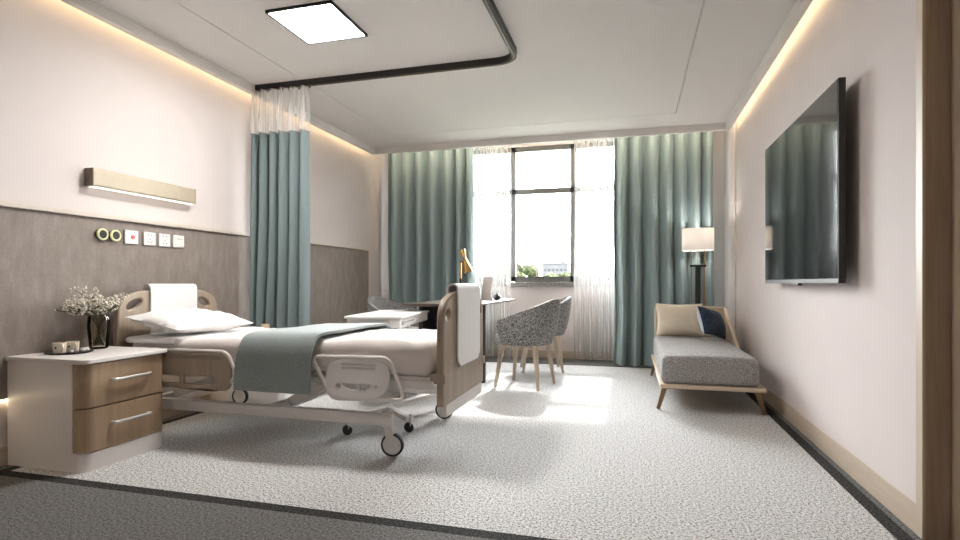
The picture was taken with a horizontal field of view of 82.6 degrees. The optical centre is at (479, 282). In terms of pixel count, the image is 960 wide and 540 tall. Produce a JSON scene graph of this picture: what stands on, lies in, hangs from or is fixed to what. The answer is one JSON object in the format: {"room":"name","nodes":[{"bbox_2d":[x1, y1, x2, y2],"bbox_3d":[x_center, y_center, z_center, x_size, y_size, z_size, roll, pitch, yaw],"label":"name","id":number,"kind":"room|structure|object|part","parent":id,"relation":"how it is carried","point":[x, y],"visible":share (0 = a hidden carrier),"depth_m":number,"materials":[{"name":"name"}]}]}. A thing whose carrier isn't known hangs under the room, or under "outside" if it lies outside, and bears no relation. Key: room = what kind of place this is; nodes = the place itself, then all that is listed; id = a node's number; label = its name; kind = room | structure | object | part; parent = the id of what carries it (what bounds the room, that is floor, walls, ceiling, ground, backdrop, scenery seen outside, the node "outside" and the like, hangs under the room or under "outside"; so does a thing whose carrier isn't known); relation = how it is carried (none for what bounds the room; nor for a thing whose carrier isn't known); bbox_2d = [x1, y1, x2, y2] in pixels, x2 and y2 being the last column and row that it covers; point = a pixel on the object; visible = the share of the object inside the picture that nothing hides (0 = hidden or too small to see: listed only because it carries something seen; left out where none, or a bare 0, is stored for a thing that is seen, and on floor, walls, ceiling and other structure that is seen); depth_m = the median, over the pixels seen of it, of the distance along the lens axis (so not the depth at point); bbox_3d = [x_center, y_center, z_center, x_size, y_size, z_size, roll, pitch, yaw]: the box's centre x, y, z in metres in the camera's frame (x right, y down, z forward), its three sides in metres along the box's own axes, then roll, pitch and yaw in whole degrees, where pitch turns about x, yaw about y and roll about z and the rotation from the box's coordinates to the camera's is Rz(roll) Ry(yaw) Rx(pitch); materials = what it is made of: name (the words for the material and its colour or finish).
{"room":"hospital room","nodes":[
{"label":"hospital room","id":0,"kind":"room"},
{"bbox_2d":[0,0,388,447],"bbox_3d":[-2.363,-0.480,3.668,0.200,2.860,8.400,0,0,16],"label":"wall","id":1,"kind":"structure","parent":0,"point":[78,91],"depth_m":3.64,"materials":[{"name":"paint"}]},
{"bbox_2d":[95,228,108,239],"bbox_3d":[-2.317,-0.298,3.344,0.031,0.072,0.072,0,0,16],"label":"outlet","id":2,"kind":"object","parent":1,"relation":"attached to","point":[100,234],"visible":1,"depth_m":3.33,"materials":[{"name":"yellow plastic"}]},
{"bbox_2d":[0,391,225,466],"bbox_3d":[-2.286,0.902,3.543,0.014,0.095,8.200,0,0,16],"label":"baseboard","id":3,"kind":"structure","parent":1,"relation":"attached to","point":[218,395],"depth_m":3.92,"materials":[{"name":"brown wood"}]},
{"bbox_2d":[108,230,120,240],"bbox_3d":[-2.294,-0.298,3.429,0.031,0.072,0.072,0,0,16],"label":"outlet","id":4,"kind":"object","parent":1,"relation":"attached to","point":[114,235],"visible":0.99,"depth_m":3.42,"materials":[{"name":"yellow plastic"}]},
{"bbox_2d":[124,230,137,243],"bbox_3d":[-2.265,-0.298,3.549,0.022,0.088,0.098,0,0,16],"label":"switch","id":5,"kind":"object","parent":1,"relation":"attached to","point":[130,236],"visible":1,"depth_m":3.54,"materials":[{"name":"white plastic"}]},
{"bbox_2d":[84,167,195,204],"bbox_3d":[-2.229,-0.633,3.643,0.070,0.114,0.800,0,0,16],"label":"wall lamp","id":6,"kind":"object","parent":1,"relation":"attached to","point":[97,178],"visible":1,"depth_m":3.54,"materials":[{"name":"beige metal"}]},
{"bbox_2d":[89,186,191,204],"bbox_3d":[-2.227,-0.578,3.643,0.045,0.003,0.765,0,0,16],"label":"diffuser","id":7,"kind":"object","parent":6,"relation":"attached to","point":[110,188],"depth_m":3.60,"materials":[{"name":"white plastic"}]},
{"bbox_2d":[143,232,155,245],"bbox_3d":[-2.231,-0.298,3.682,0.016,0.088,0.094,0,0,16],"label":"wall socket","id":8,"kind":"object","parent":1,"relation":"attached to","point":[149,238],"visible":1,"depth_m":3.68,"materials":[{"name":"white plastic"}]},
{"bbox_2d":[158,233,169,246],"bbox_3d":[-2.198,-0.298,3.800,0.016,0.088,0.094,0,0,16],"label":"wall socket","id":9,"kind":"object","parent":1,"relation":"attached to","point":[163,239],"visible":1,"depth_m":3.79,"materials":[{"name":"white plastic"}]},
{"bbox_2d":[172,235,183,247],"bbox_3d":[-2.164,-0.298,3.917,0.018,0.088,0.098,0,0,16],"label":"light switch","id":10,"kind":"object","parent":1,"relation":"attached to","point":[177,240],"visible":1,"depth_m":3.91,"materials":[{"name":"white plastic"}]},
{"bbox_2d":[0,206,368,399],"bbox_3d":[-2.386,0.103,3.182,0.015,1.003,7.450,0,0,16],"label":"wall panel","id":11,"kind":"object","parent":1,"relation":"attached to","point":[43,255],"depth_m":3.38,"materials":[{"name":"wood"}]},
{"bbox_2d":[0,201,369,250],"bbox_3d":[-2.376,-0.411,3.184,0.035,0.026,7.460,0,0,16],"label":"trim","id":12,"kind":"structure","parent":1,"relation":"attached to","point":[2,203],"depth_m":3.51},
{"bbox_2d":[388,148,473,309],"bbox_3d":[-0.644,-0.426,6.910,1.171,2.728,0.236,0,0,16],"label":"drape","id":13,"kind":"object","parent":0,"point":[431,193],"visible":0.62,"depth_m":6.91,"materials":[{"name":"teal fabric"}]},
{"bbox_2d":[60,0,812,154],"bbox_3d":[-0.234,-1.805,3.075,4.620,0.450,8.400,0,0,16],"label":"ceiling","id":14,"kind":"structure","parent":0,"point":[581,69],"depth_m":4.05,"materials":[{"name":"paint"}]},
{"bbox_2d":[265,0,367,44],"bbox_3d":[-1.022,-1.641,3.461,0.450,0.018,0.460,0,0,16],"label":"recessed light","id":15,"kind":"object","parent":14,"relation":"in","point":[322,21],"visible":1,"depth_m":3.44,"materials":[{"name":"white plastic"}]},
{"bbox_2d":[255,0,516,91],"bbox_3d":[-1.187,-1.624,2.832,2.247,0.052,3.020,0,0,16],"label":"track","id":16,"kind":"object","parent":14,"relation":"attached to","point":[490,5],"visible":1,"depth_m":4.15,"materials":[{"name":"black metal"}]},
{"bbox_2d":[250,86,310,327],"bbox_3d":[-1.650,-0.614,4.499,0.564,1.968,0.215,0,0,12],"label":"privacy curtain","id":17,"kind":"object","parent":16,"relation":"hanging from","point":[280,162],"visible":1,"depth_m":4.44,"materials":[{"name":"teal fabric"}]},
{"bbox_2d":[0,356,921,539],"bbox_3d":[-0.193,1.010,2.960,4.760,0.120,8.600,0,0,16],"label":"floor","id":18,"kind":"structure","parent":0,"point":[590,454],"depth_m":2.68,"materials":[{"name":"carpet"}]},
{"bbox_2d":[5,346,166,472],"bbox_3d":[-2.134,0.666,3.016,0.556,0.567,0.520,0,0,16],"label":"nightstand","id":19,"kind":"object","parent":18,"relation":"on","point":[96,409],"visible":0.97,"depth_m":2.81,"materials":[{"name":"white paint"}]},
{"bbox_2d":[44,349,93,354],"bbox_3d":[-2.246,0.378,2.987,0.220,0.010,0.220,0,0,16],"label":"tray","id":20,"kind":"object","parent":19,"relation":"on","point":[90,350],"visible":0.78,"depth_m":2.93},
{"bbox_2d":[52,342,66,353],"bbox_3d":[-2.252,0.349,2.933,0.078,0.055,0.061,0,0,16],"label":"mug","id":21,"kind":"object","parent":20,"relation":"on","point":[58,347],"visible":0.99,"depth_m":2.91,"materials":[{"name":"beige ceramic"}]},
{"bbox_2d":[66,341,79,351],"bbox_3d":[-2.229,0.349,2.998,0.078,0.055,0.061,0,0,16],"label":"mug","id":22,"kind":"object","parent":20,"relation":"on","point":[71,345],"visible":0.85,"depth_m":2.98,"materials":[{"name":"beige ceramic"}]},
{"bbox_2d":[53,286,128,348],"bbox_3d":[-2.252,0.199,3.154,0.406,0.368,0.332,0,0,16],"label":"flower vase","id":23,"kind":"object","parent":19,"relation":"on","point":[80,306],"visible":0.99,"depth_m":3.15,"materials":[{"name":"clear glass"}]},
{"bbox_3d":[-1.936,0.519,2.962,0.077,0.220,0.496,0,0,16],"label":"drawer","id":24,"kind":"part","parent":19,"relation":"part of","materials":[{"name":"brown wood"}]},
{"bbox_3d":[-1.936,0.744,2.962,0.077,0.218,0.496,0,0,16],"label":"drawer","id":25,"kind":"part","parent":19,"relation":"part of","materials":[{"name":"brown wood"}]},
{"bbox_3d":[-1.881,0.504,2.958,0.038,0.017,0.237,0,0,16],"label":"handle","id":26,"kind":"part","parent":19,"relation":"part of","materials":[{"name":"silver metal"}]},
{"bbox_3d":[-1.881,0.728,2.958,0.038,0.017,0.237,0,0,16],"label":"handle","id":27,"kind":"part","parent":19,"relation":"part of","materials":[{"name":"silver metal"}]},
{"bbox_2d":[226,328,293,403],"bbox_3d":[-1.706,0.666,4.553,0.556,0.567,0.520,0,0,16],"label":"nightstand","id":28,"kind":"object","parent":18,"relation":"on","point":[254,397],"visible":0.06,"depth_m":4.30,"materials":[{"name":"white paint"}]},
{"bbox_3d":[-1.698,0.379,4.340,0.150,0.007,0.149,0,0,16],"label":"tray","id":29,"kind":"object","parent":28,"relation":"on","visible":0},
{"bbox_2d":[261,324,269,328],"bbox_3d":[-1.704,0.350,4.336,0.064,0.056,0.064,0,0,16],"label":"candle","id":30,"kind":"object","parent":29,"relation":"on","point":[262,325],"visible":0.69,"depth_m":4.31,"materials":[{"name":"wax"}]},
{"bbox_2d":[113,283,484,456],"bbox_3d":[-1.091,0.476,3.543,2.156,0.948,1.040,0,0,16],"label":"hospital bed","id":31,"kind":"object","parent":18,"relation":"on","point":[447,361],"visible":0.73,"depth_m":3.12,"materials":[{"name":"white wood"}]},
{"bbox_3d":[-2.119,0.329,3.741,0.042,0.581,0.838,0,0,16],"label":"headboard","id":32,"kind":"part","parent":31,"relation":"part of","materials":[{"name":"brown wood"}]},
{"bbox_2d":[124,308,252,333],"bbox_3d":[-1.876,0.243,3.569,0.425,0.153,0.630,0,0,19],"label":"pillow","id":33,"kind":"object","parent":31,"relation":"on","point":[180,320],"visible":1,"depth_m":3.41,"materials":[{"name":"white fabric"}]},
{"bbox_3d":[-1.719,0.630,3.520,0.614,0.249,0.030,0,0,16],"label":"lift arm","id":34,"kind":"part","parent":31,"relation":"part of","materials":[{"name":"white metal"}]},
{"bbox_3d":[-1.667,0.512,3.175,0.525,0.219,0.022,0,0,16],"label":"rail panel","id":35,"kind":"part","parent":31,"relation":"part of","materials":[{"name":"brown wood"}]},
{"bbox_3d":[-1.100,0.400,3.483,1.994,0.202,0.828,0,0,16],"label":"mattress","id":36,"kind":"part","parent":31,"relation":"part of","materials":[{"name":"white fabric"}]},
{"bbox_3d":[-0.963,0.630,3.309,0.449,0.246,0.030,0,0,16],"label":"lift arm","id":37,"kind":"part","parent":31,"relation":"part of","materials":[{"name":"white metal"}]},
{"bbox_2d":[233,323,391,394],"bbox_3d":[-0.987,0.435,3.438,0.486,0.329,0.996,0,0,19],"label":"blanket","id":38,"kind":"object","parent":31,"relation":"on","point":[279,360],"visible":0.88,"depth_m":3.01,"materials":[{"name":"fabric"}]},
{"bbox_3d":[-0.885,0.630,3.589,0.449,0.246,0.030,0,0,16],"label":"lift arm","id":39,"kind":"part","parent":31,"relation":"part of","materials":[{"name":"white metal"}]},
{"bbox_3d":[-0.651,0.507,2.893,0.369,0.209,0.018,0,0,16],"label":"rail panel","id":40,"kind":"part","parent":31,"relation":"part of","materials":[{"name":"white plastic"}]},
{"bbox_3d":[-0.102,0.344,3.200,0.042,0.600,0.780,0,0,16],"label":"footboard","id":41,"kind":"part","parent":31,"relation":"part of","materials":[{"name":"brown wood"}]},
{"bbox_2d":[342,310,435,434],"bbox_3d":[-0.606,0.597,4.144,0.755,0.705,1.598,0,0,7],"label":"table","id":42,"kind":"object","parent":18,"relation":"on","point":[403,319],"visible":0.64,"depth_m":3.98,"materials":[{"name":"white paint"}]},
{"bbox_3d":[-0.536,0.850,3.572,0.055,0.060,0.260,0,0,-43],"label":"leg","id":43,"kind":"part","parent":42,"relation":"part of","materials":[{"name":"white metal"}]},
{"bbox_3d":[-0.535,0.833,3.790,0.055,0.057,1.016,0,0,35],"label":"leg","id":44,"kind":"part","parent":42,"relation":"part of","materials":[{"name":"white metal"}]},
{"bbox_2d":[367,296,418,328],"bbox_3d":[-0.877,0.548,5.728,0.611,0.806,0.620,0,0,24],"label":"tub chair","id":45,"kind":"object","parent":18,"relation":"on","point":[375,303],"visible":0.12,"depth_m":5.90,"materials":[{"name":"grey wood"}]},
{"bbox_2d":[401,299,515,382],"bbox_3d":[-0.141,0.565,5.515,0.660,0.770,1.750,0,0,16],"label":"dining table","id":46,"kind":"object","parent":18,"relation":"on","point":[430,323],"visible":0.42,"depth_m":5.18,"materials":[{"name":"brown wood"}]},
{"bbox_3d":[-0.378,0.576,5.669,0.040,0.748,1.280,0,0,16],"label":"panel","id":47,"kind":"part","parent":46,"relation":"part of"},
{"bbox_3d":[-0.200,0.576,5.267,0.521,0.748,0.040,0,0,16],"label":"leg","id":48,"kind":"part","parent":46,"relation":"part of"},
{"bbox_2d":[459,249,472,282],"bbox_3d":[-0.158,-0.073,5.234,0.194,0.506,0.136,0,0,16],"label":"desk lamp","id":49,"kind":"object","parent":46,"relation":"on","point":[465,267],"visible":0.65,"depth_m":5.18,"materials":[{"name":"gold metal"}]},
{"bbox_3d":[-0.175,-0.130,5.236,0.042,0.180,0.017,0,0,29],"label":"stem","id":50,"kind":"part","parent":49,"relation":"part of","materials":[{"name":"gold metal"}]},
{"bbox_2d":[481,277,493,300],"bbox_3d":[0.077,0.058,5.503,0.065,0.242,0.170,0,0,-34],"label":"tablet","id":51,"kind":"object","parent":46,"relation":"on","point":[487,285],"visible":0.91,"depth_m":5.49,"materials":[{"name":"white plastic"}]},
{"bbox_2d":[493,293,500,300],"bbox_3d":[0.172,0.142,5.558,0.076,0.073,0.076,0,0,16],"label":"speaker","id":52,"kind":"object","parent":46,"relation":"on","point":[496,297],"visible":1,"depth_m":5.53},
{"bbox_2d":[494,299,560,390],"bbox_3d":[0.441,0.548,5.063,0.611,0.806,0.620,0,0,28],"label":"tub chair","id":53,"kind":"object","parent":18,"relation":"on","point":[532,328],"visible":1,"depth_m":4.83,"materials":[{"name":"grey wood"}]},
{"bbox_3d":[0.177,0.754,5.002,0.108,0.392,0.055,0,0,-6],"label":"leg","id":54,"kind":"part","parent":53,"relation":"part of","materials":[{"name":"brown wood"}]},
{"bbox_3d":[0.340,0.754,5.314,0.055,0.392,0.108,0,0,-29],"label":"leg","id":55,"kind":"part","parent":53,"relation":"part of","materials":[{"name":"brown wood"}]},
{"bbox_3d":[0.402,0.510,5.083,0.523,0.108,0.456,0,0,28],"label":"seat","id":56,"kind":"part","parent":53,"relation":"part of","materials":[{"name":"grey fabric"}]},
{"bbox_3d":[0.421,0.577,5.073,0.354,0.033,0.354,0,0,28],"label":"seat frame","id":57,"kind":"part","parent":53,"relation":"part of","materials":[{"name":"brown wood"}]},
{"bbox_3d":[0.502,0.754,4.832,0.055,0.392,0.108,0,0,-29],"label":"leg","id":58,"kind":"part","parent":53,"relation":"part of","materials":[{"name":"brown wood"}]},
{"bbox_3d":[0.665,0.754,5.144,0.108,0.392,0.055,0,0,-6],"label":"leg","id":59,"kind":"part","parent":53,"relation":"part of","materials":[{"name":"brown wood"}]},
{"bbox_2d":[520,296,571,372],"bbox_3d":[0.693,0.548,5.968,0.611,0.806,0.620,0,0,2],"label":"tub chair","id":60,"kind":"object","parent":18,"relation":"on","point":[565,303],"visible":0.43,"depth_m":5.78,"materials":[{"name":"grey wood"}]},
{"bbox_3d":[0.492,0.754,6.149,0.108,0.392,0.055,0,0,35],"label":"leg","id":61,"kind":"part","parent":60,"relation":"part of","materials":[{"name":"brown wood"}]},
{"bbox_3d":[0.483,0.754,5.798,0.108,0.392,0.055,0,0,-32],"label":"leg","id":62,"kind":"part","parent":60,"relation":"part of","materials":[{"name":"brown wood"}]},
{"bbox_3d":[0.859,0.754,6.139,0.108,0.392,0.055,0,0,-32],"label":"leg","id":63,"kind":"part","parent":60,"relation":"part of","materials":[{"name":"brown wood"}]},
{"bbox_3d":[0.849,0.754,5.788,0.108,0.392,0.055,0,0,35],"label":"leg","id":64,"kind":"part","parent":60,"relation":"part of","materials":[{"name":"brown wood"}]},
{"bbox_2d":[613,131,714,365],"bbox_3d":[2.069,-0.426,6.166,1.097,2.728,0.235,0,0,16],"label":"drape","id":65,"kind":"object","parent":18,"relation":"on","point":[663,184],"visible":0.74,"depth_m":6.17,"materials":[{"name":"teal fabric"}]},
{"bbox_2d":[682,227,713,305],"bbox_3d":[2.319,0.186,5.811,0.320,1.526,0.320,0,0,16],"label":"floor lamp","id":66,"kind":"object","parent":18,"relation":"on","point":[697,238],"visible":0.73,"depth_m":5.71,"materials":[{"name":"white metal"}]},
{"bbox_3d":[2.257,0.260,5.828,0.009,1.340,0.009,0,0,16],"label":"rod","id":67,"kind":"part","parent":66,"relation":"part of","materials":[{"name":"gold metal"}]},
{"bbox_3d":[2.319,-0.461,5.811,0.320,0.232,0.320,0,0,16],"label":"lamp shade","id":68,"kind":"part","parent":66,"relation":"part of","materials":[{"name":"fabric"}]},
{"bbox_3d":[2.380,0.260,5.794,0.009,1.340,0.009,0,0,16],"label":"rod","id":69,"kind":"part","parent":66,"relation":"part of","materials":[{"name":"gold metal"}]},
{"bbox_2d":[650,306,766,414],"bbox_3d":[1.903,0.595,4.764,0.754,0.714,1.760,0,0,16],"label":"chaise","id":70,"kind":"object","parent":18,"relation":"on","point":[692,362],"visible":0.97,"depth_m":3.99,"materials":[{"name":"grey fabric"}]},
{"bbox_3d":[1.818,0.851,5.566,0.169,0.203,0.033,0,0,33],"label":"leg","id":71,"kind":"part","parent":70,"relation":"part of","materials":[{"name":"brown wood"}]},
{"bbox_3d":[1.416,0.851,4.122,0.169,0.203,0.033,0,0,-2],"label":"leg","id":72,"kind":"part","parent":70,"relation":"part of","materials":[{"name":"brown wood"}]},
{"bbox_2d":[655,303,703,336],"bbox_3d":[1.975,0.362,5.408,0.453,0.319,0.172,0,0,16],"label":"cushion","id":73,"kind":"object","parent":70,"relation":"on","point":[672,319],"visible":1,"depth_m":5.36,"materials":[{"name":"beige fabric"}]},
{"bbox_3d":[2.125,0.494,5.564,0.660,0.512,0.070,0,0,16],"label":"backrest","id":74,"kind":"part","parent":70,"relation":"part of","materials":[{"name":"beige fabric"}]},
{"bbox_2d":[653,335,759,386],"bbox_3d":[1.879,0.638,4.731,0.670,0.220,1.672,0,0,16],"label":"seat cushion","id":75,"kind":"object","parent":70,"relation":"on","point":[678,360],"depth_m":3.99,"materials":[{"name":"grey fabric"}]},
{"bbox_3d":[1.903,0.758,4.764,0.720,0.030,1.760,0,0,16],"label":"frame","id":76,"kind":"part","parent":70,"relation":"part of","materials":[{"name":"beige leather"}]},
{"bbox_2d":[697,306,725,339],"bbox_3d":[2.141,0.368,5.051,0.279,0.319,0.244,0,0,-7],"label":"cushion","id":77,"kind":"object","parent":70,"relation":"on","point":[711,322],"visible":1,"depth_m":4.98,"materials":[{"name":"blue fabric"}]},
{"bbox_3d":[2.346,0.495,5.087,0.030,0.500,0.860,0,0,16],"label":"armrest","id":78,"kind":"part","parent":70,"relation":"part of","materials":[{"name":"beige wood"}]},
{"bbox_3d":[1.987,0.851,3.963,0.169,0.203,0.033,0,0,33],"label":"leg","id":79,"kind":"part","parent":70,"relation":"part of","materials":[{"name":"brown wood"}]},
{"bbox_2d":[474,131,724,352],"bbox_3d":[0.859,-0.480,7.037,4.200,2.860,0.220,0,0,16],"label":"wall","id":80,"kind":"structure","parent":0,"point":[591,323],"depth_m":6.78,"materials":[{"name":"paint"}]},
{"bbox_2d":[474,141,613,281],"bbox_3d":[0.864,-0.882,6.979,2.760,1.735,0.070,0,0,16],"label":"window","id":81,"kind":"structure","parent":80,"relation":"in","point":[573,189],"depth_m":6.96,"materials":[{"name":"metal"}]},
{"bbox_2d":[474,282,614,286],"bbox_3d":[0.858,0.017,6.957,2.880,0.056,0.135,0,0,16],"label":"trim","id":82,"kind":"structure","parent":80,"relation":"attached to","point":[512,284],"depth_m":6.87,"materials":[{"name":"stone"}]},
{"bbox_2d":[486,348,613,359],"bbox_3d":[0.828,0.902,6.925,4.172,0.095,0.014,0,0,16],"label":"baseboard","id":83,"kind":"structure","parent":80,"relation":"attached to","point":[489,352],"depth_m":6.84,"materials":[{"name":"brown wood"}]},
{"bbox_2d":[725,0,915,502],"bbox_3d":[1.886,-0.480,2.485,0.220,2.860,8.400,0,0,16],"label":"wall","id":84,"kind":"structure","parent":0,"point":[842,356],"depth_m":2.66,"materials":[{"name":"paint"}]},
{"bbox_2d":[734,120,736,337],"bbox_3d":[2.648,-0.527,5.667,0.018,2.765,0.060,0,0,16],"label":"trim","id":85,"kind":"structure","parent":84,"relation":"attached to","point":[735,123],"depth_m":5.64,"materials":[{"name":"white paint"}]},
{"bbox_2d":[765,77,846,285],"bbox_3d":[1.957,-0.484,3.322,0.089,1.001,1.490,0,0,16],"label":"television","id":86,"kind":"object","parent":84,"relation":"attached to","point":[806,173],"visible":1,"depth_m":3.03,"materials":[{"name":"black metal"}]},
{"bbox_2d":[759,382,915,533],"bbox_3d":[2.250,0.894,4.216,0.006,0.112,4.470,0,0,16],"label":"baseboard","id":87,"kind":"structure","parent":84,"relation":"attached to","point":[895,501],"depth_m":2.65,"materials":[{"name":"beige wood"}]},
{"bbox_2d":[916,0,924,539],"bbox_3d":[1.647,-0.150,2.041,0.010,2.200,0.048,0,0,16],"label":"trim","id":88,"kind":"structure","parent":84,"relation":"attached to","point":[920,4],"depth_m":2.03,"materials":[{"name":"brown wood"}]},
{"bbox_2d":[925,0,950,539],"bbox_3d":[1.617,-0.130,1.521,0.220,2.160,1.039,0,0,16],"label":"trim","id":89,"kind":"structure","parent":84,"relation":"attached to","point":[937,12],"depth_m":2.01,"materials":[{"name":"brown wood"}]},
{"bbox_2d":[951,0,959,539],"bbox_3d":[1.590,-0.102,1.542,0.104,2.096,0.944,0,0,16],"label":"door","id":90,"kind":"structure","parent":84,"relation":"in","point":[955,4],"depth_m":1.97,"materials":[{"name":"brown wood"}]},
{"label":"outside","id":91,"kind":"structure","parent":0,"visible":0},
{"bbox_3d":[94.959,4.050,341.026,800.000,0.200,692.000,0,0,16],"label":"ground","id":92,"kind":"structure","parent":91,"visible":0},
{"bbox_2d":[477,264,505,276],"bbox_3d":[2.825,-0.086,119.927,6.992,8.093,6.961,0,0,16],"label":"tree","id":93,"kind":"object","parent":92,"relation":"on","point":[485,270],"visible":0.41,"depth_m":118.05,"materials":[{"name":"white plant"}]},
{"bbox_2d":[505,262,525,276],"bbox_3d":[7.431,-0.300,112.014,5.013,8.522,4.207,0,0,16],"label":"tree","id":94,"kind":"object","parent":92,"relation":"on","point":[520,273],"visible":0.31,"depth_m":111.45,"materials":[{"name":"green plant"}]},
{"bbox_2d":[522,263,539,276],"bbox_3d":[11.452,-0.259,123.416,5.196,8.440,5.363,0,0,16],"label":"tree","id":95,"kind":"object","parent":92,"relation":"on","point":[528,270],"visible":0.44,"depth_m":121.84,"materials":[{"name":"green plant"}]},
{"bbox_2d":[536,247,536,276],"bbox_3d":[12.176,-1.950,117.542,0.200,11.800,0.200,0,0,16],"label":"pole","id":96,"kind":"object","parent":92,"relation":"on","point":[536,247],"visible":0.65,"depth_m":117.46,"materials":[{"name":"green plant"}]},
{"bbox_2d":[542,261,569,275],"bbox_3d":[42.800,-3.950,304.686,14.600,15.800,14.800,0,0,16],"label":"building","id":97,"kind":"structure","parent":92,"relation":"on","point":[557,268],"depth_m":298.19,"materials":[{"name":"white concrete"}]},
{"bbox_2d":[558,271,569,275],"bbox_3d":[21.246,0.606,129.987,5.196,6.713,4.467,0,0,16],"label":"tree","id":98,"kind":"object","parent":92,"relation":"on","point":[561,273],"visible":0.06,"depth_m":129.44,"materials":[{"name":"green plant"}]},
{"bbox_2d":[577,267,592,275],"bbox_3d":[22.799,0.309,115.276,6.476,7.307,5.931,0,0,16],"label":"tree","id":99,"kind":"object","parent":92,"relation":"on","point":[581,271],"visible":0.09,"depth_m":114.04,"materials":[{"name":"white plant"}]}
]}

